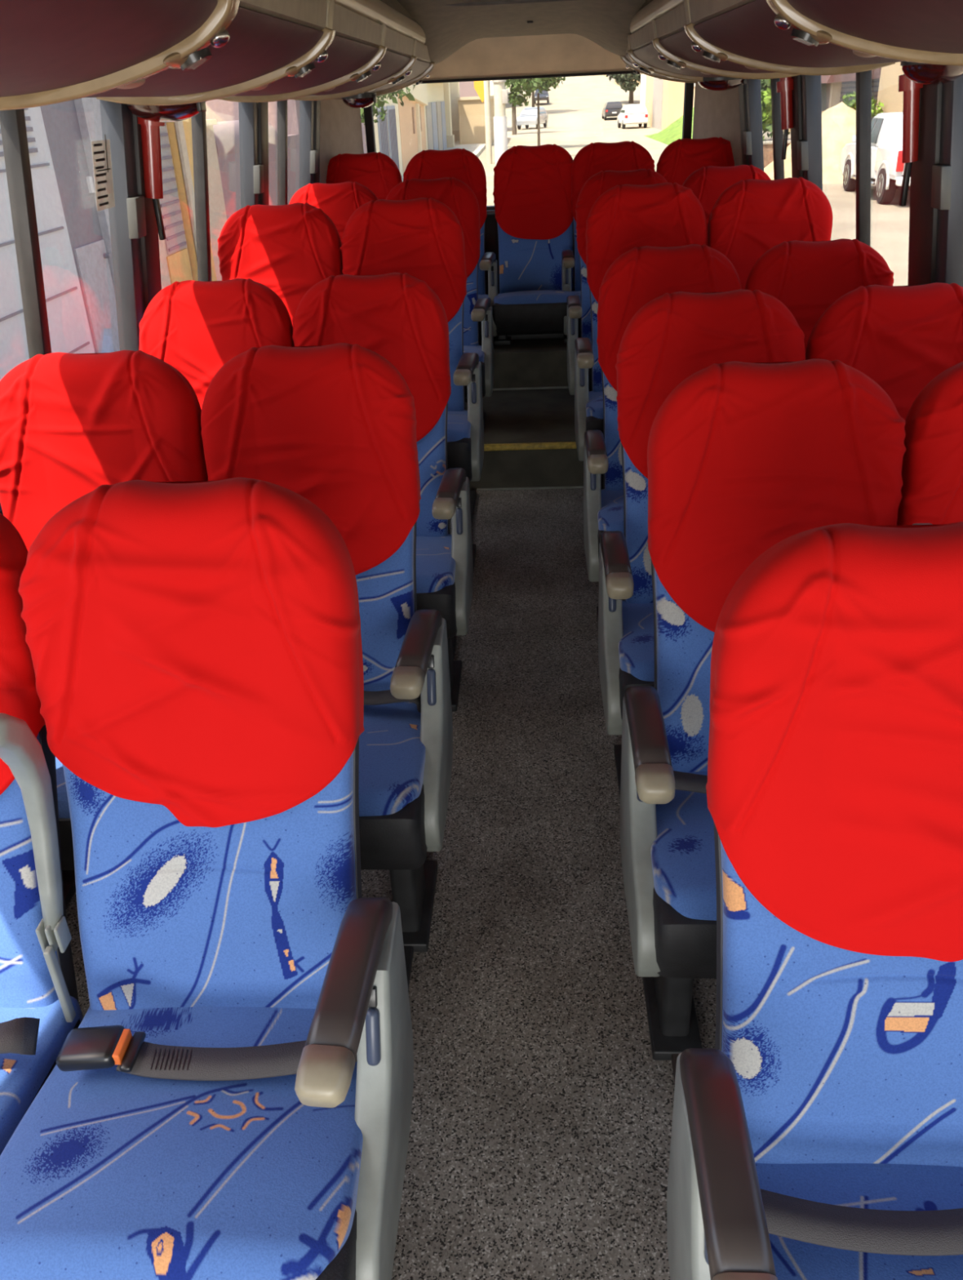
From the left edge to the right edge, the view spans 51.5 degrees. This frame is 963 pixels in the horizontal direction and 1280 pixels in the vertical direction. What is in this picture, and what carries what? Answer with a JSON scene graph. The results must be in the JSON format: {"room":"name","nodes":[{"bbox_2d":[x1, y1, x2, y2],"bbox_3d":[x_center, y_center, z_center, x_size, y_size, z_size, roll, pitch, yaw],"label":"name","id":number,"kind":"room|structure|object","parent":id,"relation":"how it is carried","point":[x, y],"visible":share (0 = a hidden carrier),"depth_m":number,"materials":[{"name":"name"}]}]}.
{"room":"vehicle interior","nodes":[
{"label":"vehicle interior","id":0,"kind":"room"},
{"bbox_2d":[319,99,364,183],"bbox_3d":[-0.772,-2.422,5.604,0.216,1.260,0.600,-1,29,3],"label":"wall","id":1,"kind":"structure","parent":0,"point":[340,124],"depth_m":5.36,"materials":[{"name":"beige plastic"}]},
{"bbox_2d":[66,488,716,1279],"bbox_3d":[0.090,0.897,1.656,2.480,0.060,6.450,-1,29,3],"label":"floor","id":2,"kind":"structure","parent":0,"point":[540,1143],"depth_m":1.99,"materials":[{"name":"carpet"}]},
{"bbox_2d":[0,513,83,1155],"bbox_3d":[-0.839,0.429,1.358,0.460,1.121,0.736,-1,29,3],"label":"seat","id":3,"kind":"object","parent":2,"relation":"on","point":[34,1028],"visible":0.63,"depth_m":1.41,"materials":[{"name":"fabric"}]},
{"bbox_2d":[0,995,83,1155],"bbox_3d":[-0.838,0.638,1.316,0.448,0.121,0.428,-1,29,3],"label":"seat cushion","id":4,"kind":"object","parent":3,"relation":"on","point":[26,1065],"depth_m":1.38,"materials":[{"name":"fabric"}]},
{"bbox_2d":[0,350,208,907],"bbox_3d":[-0.803,0.035,2.078,0.460,1.122,0.738,-1,29,3],"label":"seat","id":5,"kind":"object","parent":2,"relation":"on","point":[72,425],"visible":0.23,"depth_m":2.05,"materials":[{"name":"fabric"}]},
{"bbox_2d":[55,756,70,817],"bbox_3d":[-0.802,0.244,2.036,0.448,0.121,0.428,-1,29,3],"label":"seat cushion","id":6,"kind":"object","parent":5,"relation":"on","point":[63,802],"depth_m":1.84,"materials":[{"name":"fabric"}]},
{"bbox_2d":[0,477,413,1279],"bbox_3d":[-0.372,0.422,1.332,0.518,1.121,0.737,-1,29,3],"label":"seat","id":7,"kind":"object","parent":2,"relation":"on","point":[230,1098],"visible":1,"depth_m":1.31,"materials":[{"name":"fabric"}]},
{"bbox_2d":[0,1006,363,1279],"bbox_3d":[-0.368,0.631,1.289,0.448,0.121,0.428,-1,29,3],"label":"seat cushion","id":8,"kind":"object","parent":7,"relation":"on","point":[196,1153],"depth_m":1.19,"materials":[{"name":"fabric"}]},
{"bbox_2d":[138,278,294,408],"bbox_3d":[-0.763,-0.405,2.883,0.460,1.121,0.736,-1,29,3],"label":"seat","id":9,"kind":"object","parent":2,"relation":"on","point":[195,327],"visible":0.2,"depth_m":2.85,"materials":[{"name":"fabric"}]},
{"bbox_2d":[217,202,342,325],"bbox_3d":[-0.725,-0.893,3.651,0.460,1.241,0.733,-1,29,3],"label":"seat","id":10,"kind":"object","parent":2,"relation":"on","point":[289,249],"visible":0.19,"depth_m":3.59,"materials":[{"name":"fabric"}]},
{"bbox_2d":[200,342,453,951],"bbox_3d":[-0.337,0.029,2.051,0.518,1.121,0.736,-1,29,3],"label":"seat","id":11,"kind":"object","parent":2,"relation":"on","point":[334,426],"visible":0.5,"depth_m":2.02,"materials":[{"name":"fabric"}]},
{"bbox_2d":[359,702,425,816],"bbox_3d":[-0.333,0.237,2.008,0.448,0.121,0.428,-1,29,3],"label":"seat cushion","id":12,"kind":"object","parent":11,"relation":"on","point":[392,743],"depth_m":1.91,"materials":[{"name":"fabric"}]},
{"bbox_2d":[292,272,473,711],"bbox_3d":[-0.297,-0.411,2.855,0.518,1.121,0.733,-1,29,3],"label":"seat","id":13,"kind":"object","parent":2,"relation":"on","point":[397,317],"visible":0.38,"depth_m":2.82,"materials":[{"name":"fabric"}]},
{"bbox_2d":[416,533,455,593],"bbox_3d":[-0.293,-0.203,2.814,0.448,0.121,0.428,-1,29,3],"label":"seat cushion","id":14,"kind":"object","parent":13,"relation":"on","point":[435,553],"depth_m":2.71,"materials":[{"name":"fabric"}]},
{"bbox_2d":[339,197,484,570],"bbox_3d":[-0.260,-0.901,3.625,0.518,1.241,0.735,-1,29,3],"label":"seat","id":15,"kind":"object","parent":2,"relation":"on","point":[422,238],"visible":0.39,"depth_m":3.56,"materials":[{"name":"fabric"}]},
{"bbox_2d":[447,409,471,441],"bbox_3d":[-0.258,-0.745,3.554,0.448,0.121,0.428,-1,29,3],"label":"seat cushion","id":16,"kind":"object","parent":15,"relation":"on","point":[459,421],"depth_m":3.42,"materials":[{"name":"fabric"}]},
{"bbox_2d":[404,489,476,990],"bbox_3d":[-0.175,0.830,1.718,0.035,0.020,6.200,-1,29,3],"label":"rail","id":17,"kind":"object","parent":2,"relation":"on","point":[409,950],"visible":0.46,"depth_m":2.06,"materials":[{"name":"metal"}]},
{"bbox_2d":[574,182,706,489],"bbox_3d":[0.612,-1.017,3.763,0.522,1.241,0.736,-1,29,3],"label":"seat","id":18,"kind":"object","parent":2,"relation":"on","point":[624,218],"visible":0.33,"depth_m":3.70,"materials":[{"name":"fabric"}]},
{"bbox_2d":[586,391,603,418],"bbox_3d":[0.608,-0.862,3.694,0.448,0.121,0.428,-1,29,3],"label":"seat cushion","id":19,"kind":"object","parent":18,"relation":"on","point":[594,399],"depth_m":3.59,"materials":[{"name":"fabric"}]},
{"bbox_2d":[583,244,742,623],"bbox_3d":[0.581,-0.596,3.118,0.522,1.121,0.738,-1,29,3],"label":"seat","id":20,"kind":"object","parent":2,"relation":"on","point":[641,275],"visible":0.33,"depth_m":3.08,"materials":[{"name":"fabric"}]},
{"bbox_2d":[597,488,624,534],"bbox_3d":[0.579,-0.387,3.076,0.448,0.121,0.428,-1,29,3],"label":"seat cushion","id":21,"kind":"object","parent":20,"relation":"on","point":[610,501],"depth_m":3.00,"materials":[{"name":"fabric"}]},
{"bbox_2d":[598,288,805,798],"bbox_3d":[0.545,-0.203,2.400,0.522,1.121,0.738,-1,29,3],"label":"seat","id":22,"kind":"object","parent":2,"relation":"on","point":[674,336],"visible":0.27,"depth_m":2.36,"materials":[{"name":"fabric"}]},
{"bbox_2d":[618,600,654,681],"bbox_3d":[0.544,0.006,2.358,0.448,0.121,0.428,-1,29,3],"label":"seat cushion","id":23,"kind":"object","parent":22,"relation":"on","point":[636,620],"depth_m":2.28,"materials":[{"name":"fabric"}]},
{"bbox_2d":[707,177,832,289],"bbox_3d":[1.085,-1.026,3.737,0.460,1.242,0.738,-1,29,3],"label":"seat","id":24,"kind":"object","parent":2,"relation":"on","point":[750,218],"visible":0.19,"depth_m":3.68,"materials":[{"name":"fabric"}]},
{"bbox_2d":[619,358,932,1060],"bbox_3d":[0.514,0.140,1.774,0.522,1.121,0.739,-1,29,3],"label":"seat","id":25,"kind":"object","parent":2,"relation":"on","point":[744,459],"visible":0.44,"depth_m":1.75,"materials":[{"name":"fabric"}]},
{"bbox_2d":[650,771,716,920],"bbox_3d":[0.512,0.349,1.732,0.448,0.121,0.428,-1,29,3],"label":"seat cushion","id":26,"kind":"object","parent":25,"relation":"on","point":[683,887],"depth_m":1.63,"materials":[{"name":"fabric"}]},
{"bbox_2d":[666,521,962,1279],"bbox_3d":[0.482,0.501,1.123,0.522,1.111,0.738,-1,29,3],"label":"seat","id":27,"kind":"object","parent":2,"relation":"on","point":[820,1136],"visible":1,"depth_m":1.15,"materials":[{"name":"fabric"}]},
{"bbox_2d":[755,1163,962,1279],"bbox_3d":[0.482,0.749,1.104,0.448,0.121,0.428,-1,29,3],"label":"seat cushion","id":28,"kind":"object","parent":27,"relation":"on","point":[877,1186],"depth_m":1.19,"materials":[{"name":"fabric"}]},
{"bbox_2d":[745,238,893,351],"bbox_3d":[1.054,-0.603,3.091,0.460,1.121,0.736,-1,29,3],"label":"seat","id":29,"kind":"object","parent":2,"relation":"on","point":[807,277],"visible":0.1,"depth_m":3.05,"materials":[{"name":"fabric"}]},
{"bbox_2d":[805,282,962,420],"bbox_3d":[1.018,-0.210,2.372,0.460,1.121,0.733,-1,29,3],"label":"seat","id":30,"kind":"object","parent":2,"relation":"on","point":[901,338],"visible":0.17,"depth_m":2.34,"materials":[{"name":"fabric"}]},
{"bbox_2d":[897,361,962,524],"bbox_3d":[0.987,0.132,1.747,0.460,1.122,0.738,-1,29,3],"label":"seat","id":31,"kind":"object","parent":2,"relation":"on","point":[932,488],"visible":0.18,"depth_m":1.74,"materials":[{"name":"fabric"}]},
{"bbox_2d":[397,0,646,64],"bbox_3d":[0.196,-2.761,4.452,2.200,0.283,1.470,-1,29,3],"label":"ceiling","id":32,"kind":"structure","parent":0,"point":[446,29],"depth_m":4.59,"materials":[{"name":"beige plastic"}]},
{"bbox_2d":[465,388,583,490],"bbox_3d":[0.246,-0.974,4.846,2.480,0.240,0.950,-1,29,3],"label":"step","id":33,"kind":"structure","parent":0,"point":[527,415],"depth_m":4.47,"materials":[{"name":"carpet"}]},
{"bbox_2d":[288,181,377,245],"bbox_3d":[-0.679,-1.525,4.607,0.460,1.031,0.736,-1,29,3],"label":"seat","id":34,"kind":"object","parent":33,"relation":"on","point":[339,201],"visible":0.1,"depth_m":4.58,"materials":[{"name":"fabric"}]},
{"bbox_2d":[386,177,493,426],"bbox_3d":[-0.214,-1.532,4.580,0.518,1.032,0.738,-1,29,3],"label":"seat","id":35,"kind":"object","parent":33,"relation":"on","point":[455,193],"visible":0.25,"depth_m":4.56,"materials":[{"name":"fabric"}]},
{"bbox_2d":[484,441,576,450],"bbox_3d":[0.206,-0.849,4.377,0.470,0.023,0.032,-1,29,3],"label":"strip","id":36,"kind":"object","parent":33,"relation":"attached to","point":[561,445],"visible":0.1,"depth_m":4.37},
{"bbox_2d":[567,168,667,395],"bbox_3d":[0.649,-1.554,4.546,0.522,1.031,0.738,-1,29,3],"label":"seat","id":37,"kind":"object","parent":33,"relation":"on","point":[601,182],"visible":0.12,"depth_m":4.53,"materials":[{"name":"fabric"}]},
{"bbox_2d":[682,164,771,245],"bbox_3d":[1.122,-1.561,4.519,0.460,1.031,0.736,-1,29,3],"label":"seat","id":38,"kind":"object","parent":33,"relation":"on","point":[707,184],"visible":0.09,"depth_m":4.50,"materials":[{"name":"fabric"}]},
{"bbox_2d":[429,71,625,294],"bbox_3d":[0.290,-2.327,5.946,2.460,2.580,0.060,-1,29,3],"label":"wall","id":39,"kind":"structure","parent":0,"point":[491,244],"depth_m":5.90,"materials":[{"name":"black plastic"}]},
{"bbox_2d":[422,33,633,80],"bbox_3d":[0.238,-3.147,5.277,2.200,0.298,0.370,-1,29,3],"label":"trim","id":40,"kind":"structure","parent":39,"relation":"attached to","point":[566,53],"depth_m":5.36,"materials":[{"name":"beige plastic"}]},
{"bbox_2d":[363,71,694,216],"bbox_3d":[0.255,-2.799,5.644,1.900,0.740,0.110,-1,29,3],"label":"window","id":41,"kind":"structure","parent":39,"relation":"in","point":[689,87],"depth_m":5.51,"materials":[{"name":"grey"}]},
{"bbox_2d":[493,336,568,388],"bbox_3d":[0.289,-1.573,5.743,2.480,0.430,1.190,-1,29,3],"label":"floor","id":42,"kind":"structure","parent":0,"point":[541,362],"depth_m":5.17,"materials":[{"name":"carpet"}]},
{"bbox_2d":[325,151,402,199],"bbox_3d":[-0.647,-2.067,5.314,0.460,0.923,0.736,-1,29,3],"label":"seat","id":43,"kind":"object","parent":42,"relation":"on","point":[377,171],"visible":0.15,"depth_m":5.32,"materials":[{"name":"fabric"}]},
{"bbox_2d":[403,148,497,345],"bbox_3d":[-0.173,-2.074,5.287,0.502,0.923,0.736,-1,29,3],"label":"seat","id":44,"kind":"object","parent":42,"relation":"on","point":[463,165],"visible":0.21,"depth_m":5.29,"materials":[{"name":"fabric"}]},
{"bbox_2d":[492,143,575,345],"bbox_3d":[0.288,-2.099,5.293,0.460,0.923,0.737,-1,29,3],"label":"seat","id":45,"kind":"object","parent":42,"relation":"on","point":[532,192],"visible":0.91,"depth_m":5.34,"materials":[{"name":"fabric"}]},
{"bbox_2d":[493,289,575,304],"bbox_3d":[0.293,-1.803,5.298,0.448,0.121,0.428,-1,29,3],"label":"seat cushion","id":46,"kind":"object","parent":45,"relation":"on","point":[505,296],"depth_m":5.11,"materials":[{"name":"fabric"}]},
{"bbox_2d":[561,141,655,337],"bbox_3d":[0.669,-2.089,5.243,0.510,0.923,0.752,-1,29,3],"label":"seat","id":47,"kind":"object","parent":42,"relation":"on","point":[593,158],"visible":0.2,"depth_m":5.25,"materials":[{"name":"fabric"}]},
{"bbox_2d":[656,137,734,185],"bbox_3d":[1.154,-2.097,5.215,0.460,0.923,0.733,-1,29,3],"label":"seat","id":48,"kind":"object","parent":42,"relation":"on","point":[680,158],"visible":0.12,"depth_m":5.22,"materials":[{"name":"fabric"}]},
{"bbox_2d":[692,83,742,165],"bbox_3d":[1.291,-2.454,5.485,0.236,1.260,0.600,-1,29,3],"label":"wall","id":49,"kind":"structure","parent":0,"point":[716,113],"depth_m":5.26,"materials":[{"name":"beige plastic"}]},
{"bbox_3d":[-1.068,0.414,2.641,0.050,1.740,8.540,-1,29,3],"label":"wall","id":50,"kind":"structure","parent":0,"visible":0},
{"bbox_2d":[0,97,146,359],"bbox_3d":[-1.048,-0.789,2.202,0.156,0.780,1.525,-1,29,3],"label":"window","id":51,"kind":"structure","parent":50,"relation":"in","point":[12,122],"depth_m":2.25,"materials":[{"name":"clear glass"}]},
{"bbox_2d":[99,99,145,351],"bbox_3d":[-1.016,-1.139,2.852,0.165,0.780,0.082,-1,29,3],"label":"trim","id":52,"kind":"structure","parent":50,"relation":"attached to","point":[117,120],"depth_m":2.79,"materials":[{"name":"grey plastic"}]},
{"bbox_2d":[132,113,161,310],"bbox_3d":[-1.008,-1.188,2.940,0.181,0.780,0.125,-1,29,3],"label":"trim","id":53,"kind":"structure","parent":50,"relation":"attached to","point":[149,242],"depth_m":2.92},
{"bbox_2d":[137,116,166,239],"bbox_3d":[-0.918,-1.323,2.830,0.096,0.351,0.078,-1,29,3],"label":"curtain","id":54,"kind":"object","parent":50,"relation":"attached to","point":[150,131],"visible":0.85,"depth_m":2.80,"materials":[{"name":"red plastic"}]},
{"bbox_2d":[191,111,264,281],"bbox_3d":[-0.980,-1.532,3.560,0.156,0.780,1.295,-1,29,3],"label":"window","id":55,"kind":"structure","parent":50,"relation":"in","point":[201,190],"depth_m":3.47,"materials":[{"name":"clear glass"}]},
{"bbox_2d":[238,102,259,208],"bbox_3d":[-0.953,-1.828,4.110,0.165,0.780,0.082,-1,29,3],"label":"trim","id":56,"kind":"structure","parent":50,"relation":"attached to","point":[248,112],"depth_m":4.00,"materials":[{"name":"grey plastic"}]},
{"bbox_2d":[257,102,269,204],"bbox_3d":[-0.945,-1.876,4.198,0.181,0.780,0.125,-1,29,3],"label":"trim","id":57,"kind":"structure","parent":50,"relation":"attached to","point":[263,107],"depth_m":4.09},
{"bbox_2d":[276,99,318,205],"bbox_3d":[-0.923,-2.159,4.706,0.156,0.780,1.040,-1,29,3],"label":"window","id":58,"kind":"structure","parent":50,"relation":"in","point":[282,106],"depth_m":4.55,"materials":[{"name":"clear glass"}]},
{"bbox_2d":[299,100,314,188],"bbox_3d":[-0.902,-2.393,5.144,0.165,0.780,0.082,-1,29,3],"label":"trim","id":59,"kind":"structure","parent":50,"relation":"attached to","point":[306,107],"depth_m":5.03,"materials":[{"name":"grey plastic"}]},
{"bbox_3d":[1.338,0.378,2.502,0.050,1.740,8.540,-1,29,3],"label":"wall","id":60,"kind":"structure","parent":0,"visible":0},
{"bbox_2d":[738,84,749,165],"bbox_3d":[1.379,-2.476,5.100,0.181,0.780,0.125,-1,29,3],"label":"trim","id":61,"kind":"structure","parent":60,"relation":"attached to","point":[742,95],"depth_m":5.00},
{"bbox_2d":[745,79,764,171],"bbox_3d":[1.378,-2.428,5.012,0.165,0.780,0.082,-1,29,3],"label":"trim","id":62,"kind":"structure","parent":60,"relation":"attached to","point":[753,86],"depth_m":4.91,"materials":[{"name":"grey plastic"}]},
{"bbox_2d":[742,78,784,179],"bbox_3d":[1.357,-2.206,4.596,0.156,0.780,0.990,-1,29,3],"label":"window","id":63,"kind":"structure","parent":60,"relation":"in","point":[777,131],"depth_m":4.47,"materials":[{"name":"clear glass"}]},
{"bbox_2d":[776,76,793,159],"bbox_3d":[1.221,-2.108,4.035,0.084,0.301,0.072,-1,29,3],"label":"tube","id":64,"kind":"object","parent":60,"relation":"attached to","point":[785,85],"visible":0.91,"depth_m":4.00,"materials":[{"name":"red plastic"}]},
{"bbox_2d":[791,75,803,177],"bbox_3d":[1.329,-1.929,4.101,0.181,0.780,0.145,-1,29,3],"label":"trim","id":65,"kind":"structure","parent":60,"relation":"attached to","point":[796,132],"depth_m":3.99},
{"bbox_2d":[800,75,822,191],"bbox_3d":[1.328,-1.876,4.004,0.165,0.780,0.082,-1,29,3],"label":"trim","id":66,"kind":"structure","parent":60,"relation":"attached to","point":[811,85],"depth_m":3.90,"materials":[{"name":"grey plastic"}]},
{"bbox_2d":[796,70,871,246],"bbox_3d":[1.299,-1.575,3.443,0.156,0.780,1.320,-1,29,3],"label":"window","id":67,"kind":"structure","parent":60,"relation":"in","point":[864,79],"depth_m":3.33,"materials":[{"name":"clear glass"}]},
{"bbox_2d":[898,73,923,206],"bbox_3d":[1.160,-1.371,2.729,0.082,0.340,0.063,-1,29,3],"label":"tube","id":68,"kind":"object","parent":60,"relation":"attached to","point":[911,110],"visible":0.85,"depth_m":2.70,"materials":[{"name":"red plastic"}]},
{"bbox_2d":[907,84,942,285],"bbox_3d":[1.263,-1.208,2.782,0.181,0.780,0.195,-1,29,3],"label":"trim","id":69,"kind":"structure","parent":60,"relation":"attached to","point":[923,218],"depth_m":2.74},
{"bbox_2d":[931,164,952,209],"bbox_3d":[1.230,-0.808,2.041,0.156,0.780,1.460,-1,29,3],"label":"window","id":70,"kind":"structure","parent":60,"relation":"in","point":[941,187],"depth_m":2.60,"materials":[{"name":"clear glass"}]},
{"bbox_2d":[935,75,962,286],"bbox_3d":[1.261,-1.143,2.663,0.165,0.780,0.082,-1,29,3],"label":"trim","id":71,"kind":"structure","parent":60,"relation":"attached to","point":[949,246],"depth_m":2.61,"materials":[{"name":"grey plastic"}]},
{"bbox_3d":[-1.013,-1.194,1.759,0.104,0.400,8.540,-1,29,3],"label":"wall","id":72,"kind":"structure","parent":0,"visible":0},
{"bbox_2d":[0,0,435,111],"bbox_3d":[-0.672,-1.556,2.485,0.625,0.386,5.990,-1,29,3],"label":"luggage rack","id":73,"kind":"object","parent":72,"relation":"attached to","point":[137,52],"visible":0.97,"depth_m":1.88,"materials":[{"name":"beige plastic"}]},
{"bbox_2d":[124,101,206,122],"bbox_3d":[-0.852,-1.438,2.701,0.218,0.067,0.187,-1,29,3],"label":"lamp","id":74,"kind":"object","parent":73,"relation":"attached to","point":[159,113],"visible":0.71,"depth_m":2.65,"materials":[{"name":"red"}]},
{"bbox_3d":[1.134,-1.226,1.635,0.104,0.400,8.540,-1,29,3],"label":"wall","id":75,"kind":"structure","parent":0,"visible":0},
{"bbox_2d":[620,0,962,83],"bbox_3d":[0.880,-1.584,2.404,0.625,0.386,6.210,-1,29,3],"label":"luggage rack","id":76,"kind":"object","parent":75,"relation":"attached to","point":[681,41],"visible":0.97,"depth_m":2.37,"materials":[{"name":"beige plastic"}]},
{"bbox_2d":[697,76,746,91],"bbox_3d":[1.143,-2.658,4.764,0.229,0.067,0.166,-1,29,3],"label":"lamp","id":77,"kind":"object","parent":76,"relation":"attached to","point":[722,83],"visible":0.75,"depth_m":4.71,"materials":[{"name":"red"}]},
{"bbox_2d":[900,61,962,84],"bbox_3d":[1.112,-1.397,2.444,0.166,0.067,0.166,-1,29,3],"label":"lamp","id":78,"kind":"object","parent":76,"relation":"attached to","point":[918,73],"visible":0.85,"depth_m":2.40,"materials":[{"name":"red"}]},
{"label":"outside","id":79,"kind":"structure","parent":0,"visible":0},
{"bbox_2d":[478,75,910,285],"bbox_3d":[17.714,-95.907,157.726,160.000,20.962,490.000,-1,29,3],"label":"street","id":80,"kind":"structure","parent":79,"point":[574,109],"depth_m":57.41,"materials":[{"name":"concrete"}]},
{"bbox_2d":[0,106,94,380],"bbox_3d":[-5.670,-2.722,6.323,3.030,4.100,7.200,-1,29,3],"label":"wall","id":81,"kind":"structure","parent":80,"relation":"on","point":[69,331],"depth_m":9.20,"materials":[{"name":"grey paint"}]},
{"bbox_2d":[0,107,38,159],"bbox_3d":[-4.090,-4.314,8.169,0.040,0.700,1.700,-1,29,3],"label":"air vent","id":82,"kind":"object","parent":81,"relation":"in","point":[33,149],"depth_m":8.93,"materials":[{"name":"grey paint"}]},
{"bbox_2d":[40,99,119,352],"bbox_3d":[-5.455,-4.289,10.019,3.080,3.300,0.800,-1,29,3],"label":"wall","id":83,"kind":"structure","parent":80,"relation":"on","point":[76,188],"depth_m":9.99,"materials":[{"name":"grey paint"}]},
{"bbox_2d":[74,97,115,290],"bbox_3d":[-5.382,-5.013,10.504,3.030,4.100,0.750,-1,29,3],"label":"pier","id":84,"kind":"structure","parent":80,"relation":"on","point":[87,109],"depth_m":10.16,"materials":[{"name":"white paint"}]},
{"bbox_2d":[159,122,192,284],"bbox_3d":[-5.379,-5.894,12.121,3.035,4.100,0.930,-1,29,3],"label":"house","id":85,"kind":"structure","parent":80,"relation":"on","point":[175,247],"depth_m":12.40,"materials":[{"name":"beige paint"}]},
{"bbox_2d":[159,125,186,254],"bbox_3d":[-3.884,-5.704,12.167,0.030,1.800,0.730,-1,29,3],"label":"shutter","id":86,"kind":"object","parent":85,"relation":"hanging from","point":[175,243],"depth_m":12.33,"materials":[{"name":"white"}]},
{"bbox_2d":[166,117,217,280],"bbox_3d":[-5.241,-6.296,12.847,3.040,4.100,0.700,-1,29,3],"label":"column","id":87,"kind":"structure","parent":80,"relation":"on","point":[180,133],"depth_m":12.75,"materials":[{"name":"paint"}]},
{"bbox_2d":[205,119,226,280],"bbox_3d":[-5.249,-6.065,14.286,3.050,2.320,1.100,-1,29,3],"label":"pillar","id":88,"kind":"structure","parent":80,"relation":"on","point":[218,216],"depth_m":14.14,"materials":[{"name":"paint"}]},
{"bbox_2d":[213,120,299,220],"bbox_3d":[-5.115,-7.673,17.278,3.020,2.270,5.800,-1,29,3],"label":"wall","id":89,"kind":"structure","parent":80,"relation":"on","point":[226,133],"depth_m":15.32,"materials":[{"name":"grey paint"}]},
{"bbox_2d":[205,99,367,153],"bbox_3d":[-4.787,-11.574,23.856,3.030,2.800,9.500,-1,29,3],"label":"house","id":90,"kind":"structure","parent":80,"relation":"on","point":[220,110],"depth_m":19.22,"materials":[{"name":"beige paint"}]},
{"bbox_2d":[360,84,416,125],"bbox_3d":[-2.681,-12.291,24.211,2.320,4.147,2.489,-21,34,-30],"label":"street tree","id":91,"kind":"object","parent":80,"relation":"on","point":[380,104],"visible":0.12,"depth_m":23.97,"materials":[{"name":"green plant"}]},
{"bbox_2d":[373,93,403,176],"bbox_3d":[-4.415,-15.710,31.102,3.060,3.100,7.200,-1,29,3],"label":"house","id":92,"kind":"structure","parent":80,"relation":"on","point":[387,132],"depth_m":31.56,"materials":[{"name":"beige paint"}]},
{"bbox_2d":[397,83,428,173],"bbox_3d":[-4.002,-19.820,38.245,3.180,3.450,9.100,-1,29,3],"label":"house","id":93,"kind":"structure","parent":80,"relation":"on","point":[411,114],"depth_m":37.65,"materials":[{"name":"paint"}]},
{"bbox_2d":[424,82,447,150],"bbox_3d":[-3.418,-25.063,46.929,3.500,4.300,11.000,-1,29,3],"label":"house","id":94,"kind":"structure","parent":80,"relation":"on","point":[434,113],"depth_m":46.60,"materials":[{"name":"beige paint"}]},
{"bbox_2d":[443,81,460,147],"bbox_3d":[-3.432,-30.761,55.507,4.050,6.100,9.500,-1,29,3],"label":"portico","id":95,"kind":"object","parent":80,"relation":"on","point":[451,90],"visible":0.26,"depth_m":58.52,"materials":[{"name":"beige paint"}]},
{"bbox_2d":[456,95,494,144],"bbox_3d":[-0.184,-31.003,59.492,1.880,2.450,10.200,-1,29,3],"label":"wall","id":96,"kind":"structure","parent":80,"relation":"on","point":[471,108],"depth_m":55.15,"materials":[{"name":"beige paint"}]},
{"bbox_2d":[484,80,508,164],"bbox_3d":[0.486,-23.366,38.564,0.950,9.000,0.590,-1,29,3],"label":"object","id":97,"kind":"object","parent":80,"relation":"on","point":[500,93],"visible":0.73,"depth_m":39.84,"materials":[{"name":"concrete"}]},
{"bbox_2d":[516,106,548,129],"bbox_3d":[4.061,-41.713,79.779,1.744,1.500,4.080,6,30,16],"label":"parked car","id":98,"kind":"object","parent":80,"relation":"on","point":[528,116],"visible":0.84,"depth_m":78.93,"materials":[{"name":"silver metal"}]},
{"bbox_2d":[505,76,565,145],"bbox_3d":[2.860,-26.638,49.187,3.634,4.991,3.556,-1,29,3],"label":"street tree","id":99,"kind":"object","parent":80,"relation":"on","point":[529,86],"visible":0.34,"depth_m":48.51,"materials":[{"name":"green plant"}]},
{"bbox_2d":[605,73,640,103],"bbox_3d":[16.820,-62.632,110.908,7.091,5.869,6.845,-1,29,3],"label":"street tree","id":100,"kind":"object","parent":80,"relation":"on","point":[626,82],"visible":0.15,"depth_m":109.43,"materials":[{"name":"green plant"}]},
{"bbox_2d":[617,103,648,128],"bbox_3d":[10.787,-37.436,71.352,1.744,1.500,4.080,-2,29,1],"label":"parked car","id":101,"kind":"object","parent":80,"relation":"on","point":[637,113],"visible":1,"depth_m":69.68,"materials":[{"name":"white paint"}]},
{"bbox_2d":[644,107,693,144],"bbox_3d":[10.669,-26.184,50.179,3.080,2.066,20.000,-1,29,3],"label":"grass verge","id":102,"kind":"structure","parent":80,"relation":"on","point":[673,131],"depth_m":51.93,"materials":[{"name":"green plant"}]},
{"bbox_2d":[645,75,695,129],"bbox_3d":[14.468,-38.157,68.541,5.100,6.150,14.200,-1,29,3],"label":"house","id":103,"kind":"structure","parent":80,"relation":"on","point":[664,99],"depth_m":64.98,"materials":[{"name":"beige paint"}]},
{"bbox_2d":[764,102,856,183],"bbox_3d":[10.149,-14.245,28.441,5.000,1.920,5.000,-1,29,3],"label":"building","id":104,"kind":"structure","parent":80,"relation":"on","point":[839,121],"depth_m":27.52,"materials":[{"name":"beige paint"}]},
{"bbox_2d":[782,67,881,132],"bbox_3d":[13.947,-20.760,37.752,6.500,4.100,7.700,-1,29,3],"label":"house","id":105,"kind":"structure","parent":80,"relation":"on","point":[833,87],"depth_m":35.39,"materials":[{"name":"grey paint"}]},
{"bbox_2d":[839,111,911,204],"bbox_3d":[9.788,-11.146,22.929,2.200,1.740,5.460,0,29,6],"label":"car","id":106,"kind":"object","parent":80,"relation":"on","point":[887,166],"visible":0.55,"depth_m":22.13,"materials":[{"name":"white paint"}]},
{"bbox_2d":[875,62,903,113],"bbox_3d":[16.892,-18.479,30.068,8.200,7.200,7.100,-1,29,3],"label":"brick house","id":107,"kind":"structure","parent":80,"relation":"on","point":[889,95],"depth_m":32.51,"materials":[{"name":"grey paint"}]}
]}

